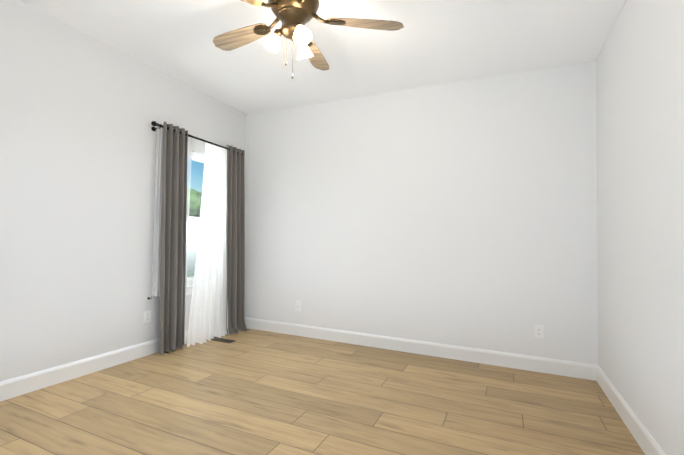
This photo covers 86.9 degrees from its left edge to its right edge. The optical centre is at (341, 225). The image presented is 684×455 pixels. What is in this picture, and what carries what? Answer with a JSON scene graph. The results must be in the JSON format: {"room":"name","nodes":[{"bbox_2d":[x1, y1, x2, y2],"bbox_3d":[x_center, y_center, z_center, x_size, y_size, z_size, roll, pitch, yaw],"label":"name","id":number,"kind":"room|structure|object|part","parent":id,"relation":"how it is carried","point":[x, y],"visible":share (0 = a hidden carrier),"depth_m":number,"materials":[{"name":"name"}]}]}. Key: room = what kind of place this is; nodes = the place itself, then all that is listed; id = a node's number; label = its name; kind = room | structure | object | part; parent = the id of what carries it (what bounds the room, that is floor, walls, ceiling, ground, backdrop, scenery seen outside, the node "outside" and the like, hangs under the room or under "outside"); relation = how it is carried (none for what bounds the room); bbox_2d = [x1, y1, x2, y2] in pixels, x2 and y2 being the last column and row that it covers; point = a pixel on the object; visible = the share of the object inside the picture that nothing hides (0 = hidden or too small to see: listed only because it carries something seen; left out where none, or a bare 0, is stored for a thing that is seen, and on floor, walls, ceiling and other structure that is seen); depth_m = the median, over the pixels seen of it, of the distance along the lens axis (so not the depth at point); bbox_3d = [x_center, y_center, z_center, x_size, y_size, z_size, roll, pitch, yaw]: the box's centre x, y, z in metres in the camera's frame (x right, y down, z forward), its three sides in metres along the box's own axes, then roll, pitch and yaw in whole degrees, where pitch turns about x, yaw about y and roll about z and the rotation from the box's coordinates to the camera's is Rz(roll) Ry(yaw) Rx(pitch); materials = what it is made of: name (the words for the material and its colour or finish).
{"room":"empty bedroom","nodes":[
{"label":"empty bedroom","id":0,"kind":"room"},
{"bbox_2d":[0,0,245,381],"bbox_3d":[-2.234,-0.180,2.715,0.140,2.740,4.317,0,-3,24],"label":"wall","id":1,"kind":"structure","parent":0,"point":[80,112],"depth_m":2.86,"materials":[{"name":"white paint"}]},
{"bbox_2d":[0,331,187,401],"bbox_3d":[-2.192,1.124,2.630,0.016,0.128,4.317,0,-3,24],"label":"baseboard","id":2,"kind":"structure","parent":1,"relation":"attached to","point":[21,385],"depth_m":2.82,"materials":[{"name":"white wood"}]},
{"bbox_2d":[144,310,150,322],"bbox_3d":[-1.840,0.863,3.414,0.009,0.115,0.070,0,-3,24],"label":"electrical outlet","id":3,"kind":"object","parent":1,"relation":"attached to","point":[147,316],"visible":1,"depth_m":3.41,"materials":[{"name":"white plastic"}]},
{"bbox_2d":[185,285,192,295],"bbox_3d":[-1.550,0.706,4.071,0.066,0.099,0.760,0,-3,24],"label":"window sill","id":4,"kind":"structure","parent":1,"relation":"attached to","point":[189,288],"depth_m":3.85,"materials":[{"name":"white"}]},
{"bbox_2d":[185,150,204,285],"bbox_3d":[-1.594,-0.069,4.130,0.070,1.460,0.670,0,-3,24],"label":"window","id":5,"kind":"structure","parent":1,"relation":"in","point":[197,157],"depth_m":3.99,"materials":[{"name":"white plastic"}]},
{"bbox_2d":[185,220,198,276],"bbox_3d":[-1.629,0.274,4.128,0.001,0.681,0.576,0,-3,24],"label":"screen","id":6,"kind":"object","parent":5,"relation":"attached to","point":[190,244],"depth_m":4.02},
{"bbox_2d":[147,121,249,353],"bbox_3d":[-1.461,0.144,3.923,0.274,2.216,1.399,0,-3,24],"label":"curtains","id":7,"kind":"object","parent":1,"relation":"attached to","point":[217,305],"visible":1,"depth_m":3.91,"materials":[{"name":"grey fabric"}]},
{"bbox_3d":[-1.661,0.125,3.562,0.116,2.216,0.348,0,-3,24],"label":"panel","id":8,"kind":"part","parent":7,"relation":"part of","materials":[{"name":"grey fabric"}]},
{"bbox_3d":[-1.245,0.167,4.359,0.240,2.216,0.426,0,-3,24],"label":"panel","id":9,"kind":"part","parent":7,"relation":"part of","materials":[{"name":"grey fabric"}]},
{"bbox_2d":[18,0,625,113],"bbox_3d":[-0.409,-1.592,1.960,4.078,0.100,4.597,0,-3,24],"label":"ceiling","id":10,"kind":"structure","parent":0,"point":[433,42],"depth_m":2.93,"materials":[{"name":"white paint"}]},
{"bbox_2d":[213,0,403,78],"bbox_3d":[-0.325,-1.197,2.225,1.279,0.665,1.296,0,-3,24],"label":"fan","id":11,"kind":"object","parent":10,"relation":"hanging from","point":[294,17],"visible":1,"depth_m":2.20,"materials":[{"name":"brown wood"}]},
{"bbox_3d":[-0.673,-1.257,2.422,0.481,0.032,0.154,0,-3,24],"label":"blade","id":12,"kind":"part","parent":11,"relation":"part of","materials":[{"name":"brown wood"}]},
{"bbox_3d":[-0.433,-1.106,2.178,0.106,0.112,0.106,0,-3,24],"label":"lamp shade","id":13,"kind":"part","parent":11,"relation":"part of","materials":[{"name":"white glass"}]},
{"bbox_3d":[-0.385,-1.164,2.182,0.058,0.056,0.052,0,-3,24],"label":"light arm","id":14,"kind":"part","parent":11,"relation":"part of"},
{"bbox_3d":[-0.293,-1.320,2.192,0.310,0.420,0.310,0,-3,24],"label":"motor","id":15,"kind":"part","parent":11,"relation":"part of","materials":[{"name":"brown metal"}]},
{"bbox_3d":[-0.251,-1.164,2.109,0.057,0.056,0.052,0,-3,24],"label":"light arm","id":16,"kind":"part","parent":11,"relation":"part of"},
{"bbox_3d":[-0.239,-1.121,2.087,0.045,0.062,0.040,0,-3,24],"label":"bulb","id":17,"kind":"part","parent":11,"relation":"part of","materials":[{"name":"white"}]},
{"bbox_3d":[-0.227,-1.106,2.066,0.104,0.112,0.106,0,-3,24],"label":"lamp shade","id":18,"kind":"part","parent":11,"relation":"part of","materials":[{"name":"white glass"}]},
{"bbox_3d":[-0.235,-1.097,2.299,0.110,0.112,0.109,0,-3,24],"label":"lamp shade","id":19,"kind":"part","parent":11,"relation":"part of","materials":[{"name":"white glass"}]},
{"bbox_3d":[-0.207,-1.238,2.623,0.192,0.032,0.476,0,-3,24],"label":"blade","id":20,"kind":"part","parent":11,"relation":"part of","materials":[{"name":"brown wood"}]},
{"bbox_3d":[0.143,-1.246,2.237,0.436,0.032,0.299,0,-3,24],"label":"blade","id":21,"kind":"part","parent":11,"relation":"part of","materials":[{"name":"brown wood"}]},
{"bbox_2d":[0,328,644,454],"bbox_3d":[-0.472,1.225,1.845,4.078,0.060,4.597,0,-3,24],"label":"floor","id":22,"kind":"structure","parent":0,"point":[254,392],"depth_m":2.42,"materials":[{"name":"brown wood"}]},
{"bbox_2d":[211,337,235,342],"bbox_3d":[-1.335,1.259,3.973,0.340,0.006,0.110,0,-3,24],"label":"floor vent","id":23,"kind":"object","parent":22,"relation":"in","point":[222,340],"visible":0.85,"depth_m":3.94,"materials":[{"name":"brown metal"}]},
{"bbox_2d":[244,60,597,364],"bbox_3d":[0.478,-0.071,3.930,4.078,2.740,0.140,0,-3,24],"label":"wall","id":24,"kind":"structure","parent":0,"point":[462,213],"depth_m":3.63,"materials":[{"name":"white paint"}]},
{"bbox_2d":[295,301,300,310],"bbox_3d":[-0.518,0.946,4.248,0.070,0.115,0.009,0,-3,24],"label":"electrical outlet","id":25,"kind":"object","parent":24,"relation":"attached to","point":[297,305],"visible":1,"depth_m":4.24,"materials":[{"name":"white plastic"}]},
{"bbox_2d":[244,317,596,380],"bbox_3d":[0.416,1.230,3.806,3.798,0.128,0.016,0,-3,24],"label":"baseboard","id":26,"kind":"structure","parent":24,"relation":"attached to","point":[546,365],"depth_m":3.56,"materials":[{"name":"white wood"}]},
{"bbox_2d":[534,325,542,338],"bbox_3d":[1.755,0.948,3.218,0.070,0.115,0.009,0,-3,24],"label":"electrical outlet","id":27,"kind":"object","parent":24,"relation":"attached to","point":[538,331],"visible":1,"depth_m":3.22,"materials":[{"name":"white plastic"}]},
{"bbox_2d":[596,0,683,454],"bbox_3d":[1.353,-0.167,1.090,0.140,2.740,4.317,0,-3,24],"label":"wall","id":28,"kind":"structure","parent":0,"point":[640,147],"depth_m":2.04,"materials":[{"name":"white paint"}]},
{"bbox_2d":[596,365,665,454],"bbox_3d":[1.252,1.137,1.069,0.016,0.128,4.317,0,-3,24],"label":"baseboard","id":29,"kind":"structure","parent":28,"relation":"attached to","point":[648,444],"depth_m":2.21,"materials":[{"name":"white wood"}]},
{"label":"outside","id":30,"kind":"structure","parent":0,"visible":0},
{"bbox_3d":[-37.319,1.816,22.232,79.850,0.020,130.000,0,-3,24],"label":"ground","id":31,"kind":"structure","parent":30,"visible":0},
{"bbox_2d":[186,224,198,271],"bbox_3d":[-8.044,1.053,16.265,0.100,2.320,35.200,0,-3,24],"label":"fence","id":32,"kind":"object","parent":31,"relation":"on","point":[192,248],"depth_m":17.77,"materials":[{"name":"white"}]},
{"bbox_2d":[186,189,201,223],"bbox_3d":[-10.550,-0.071,27.867,4.879,5.398,4.598,0,-3,24],"label":"tree","id":33,"kind":"object","parent":31,"relation":"on","point":[196,208],"depth_m":26.43,"materials":[{"name":"green plant"}]}
]}

